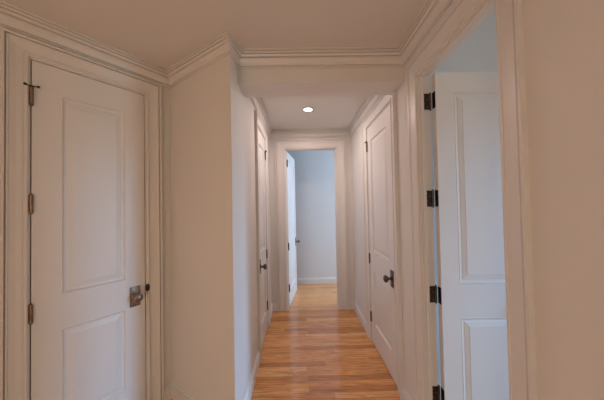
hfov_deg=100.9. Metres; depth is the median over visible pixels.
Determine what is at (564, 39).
wall
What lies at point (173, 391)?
baseboard
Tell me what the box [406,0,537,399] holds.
door frame
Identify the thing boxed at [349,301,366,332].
baseboard
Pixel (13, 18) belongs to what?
crown molding
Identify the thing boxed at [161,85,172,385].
wall
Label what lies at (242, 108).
wall
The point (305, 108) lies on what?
recessed light
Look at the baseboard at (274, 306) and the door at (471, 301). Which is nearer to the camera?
the door at (471, 301)
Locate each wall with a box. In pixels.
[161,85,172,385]
[170,54,234,399]
[230,54,271,399]
[269,137,354,302]
[286,150,336,277]
[351,0,603,399]
[429,12,497,384]
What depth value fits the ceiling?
1.31 m
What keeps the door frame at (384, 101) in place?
attached to the wall at (564, 39)
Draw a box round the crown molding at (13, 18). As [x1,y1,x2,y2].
[0,0,453,137]
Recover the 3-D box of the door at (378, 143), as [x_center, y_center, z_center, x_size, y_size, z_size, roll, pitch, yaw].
[0.673,0.322,2.106,0.165,2.030,0.657,-1,-1,-1]
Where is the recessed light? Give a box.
[303,107,312,110]
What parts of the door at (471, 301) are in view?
hinge plate, hinge plate, hinge plate, hinge plate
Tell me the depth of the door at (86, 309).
1.39 m
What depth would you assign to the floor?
2.15 m
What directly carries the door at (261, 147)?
in the wall at (242, 108)
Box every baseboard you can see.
[164,351,259,399]
[271,303,277,316]
[297,277,336,283]
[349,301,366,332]
[402,386,411,399]
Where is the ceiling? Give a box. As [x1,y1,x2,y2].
[1,0,426,128]
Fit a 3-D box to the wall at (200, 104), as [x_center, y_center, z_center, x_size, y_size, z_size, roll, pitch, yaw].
[-0.664,0.229,1.639,0.770,2.265,0.100,-2,-1,36]
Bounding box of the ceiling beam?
[237,67,403,96]
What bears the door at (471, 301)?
in the wall at (564, 39)
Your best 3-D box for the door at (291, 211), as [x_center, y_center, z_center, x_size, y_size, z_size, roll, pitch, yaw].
[-0.156,0.376,3.558,0.165,2.013,0.640,-1,-1,8]
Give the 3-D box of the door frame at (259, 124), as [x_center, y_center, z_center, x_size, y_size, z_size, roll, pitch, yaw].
[-0.429,0.304,2.468,0.124,2.139,0.705,-1,-1,-1]
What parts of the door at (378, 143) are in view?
knob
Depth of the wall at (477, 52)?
1.71 m
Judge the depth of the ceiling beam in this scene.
1.56 m
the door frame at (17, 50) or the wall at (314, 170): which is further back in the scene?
the wall at (314, 170)
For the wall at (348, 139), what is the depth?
3.15 m
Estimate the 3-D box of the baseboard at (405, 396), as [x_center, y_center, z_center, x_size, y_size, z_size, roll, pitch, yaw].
[0.672,1.285,1.553,0.015,0.098,0.208,-1,-1,-1]
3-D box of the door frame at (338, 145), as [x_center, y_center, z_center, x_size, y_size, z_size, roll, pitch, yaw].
[0.123,0.301,3.195,0.893,2.153,0.148,-1,-1,-1]
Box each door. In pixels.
[23,60,145,399]
[258,129,267,348]
[286,152,299,305]
[364,104,396,384]
[424,72,509,399]
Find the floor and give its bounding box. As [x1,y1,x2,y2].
[170,283,399,399]
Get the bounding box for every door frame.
[0,27,163,399]
[254,110,270,361]
[275,138,348,311]
[362,91,403,399]
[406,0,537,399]
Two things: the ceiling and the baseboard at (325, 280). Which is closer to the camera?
the ceiling
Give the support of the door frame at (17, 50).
attached to the wall at (165, 91)

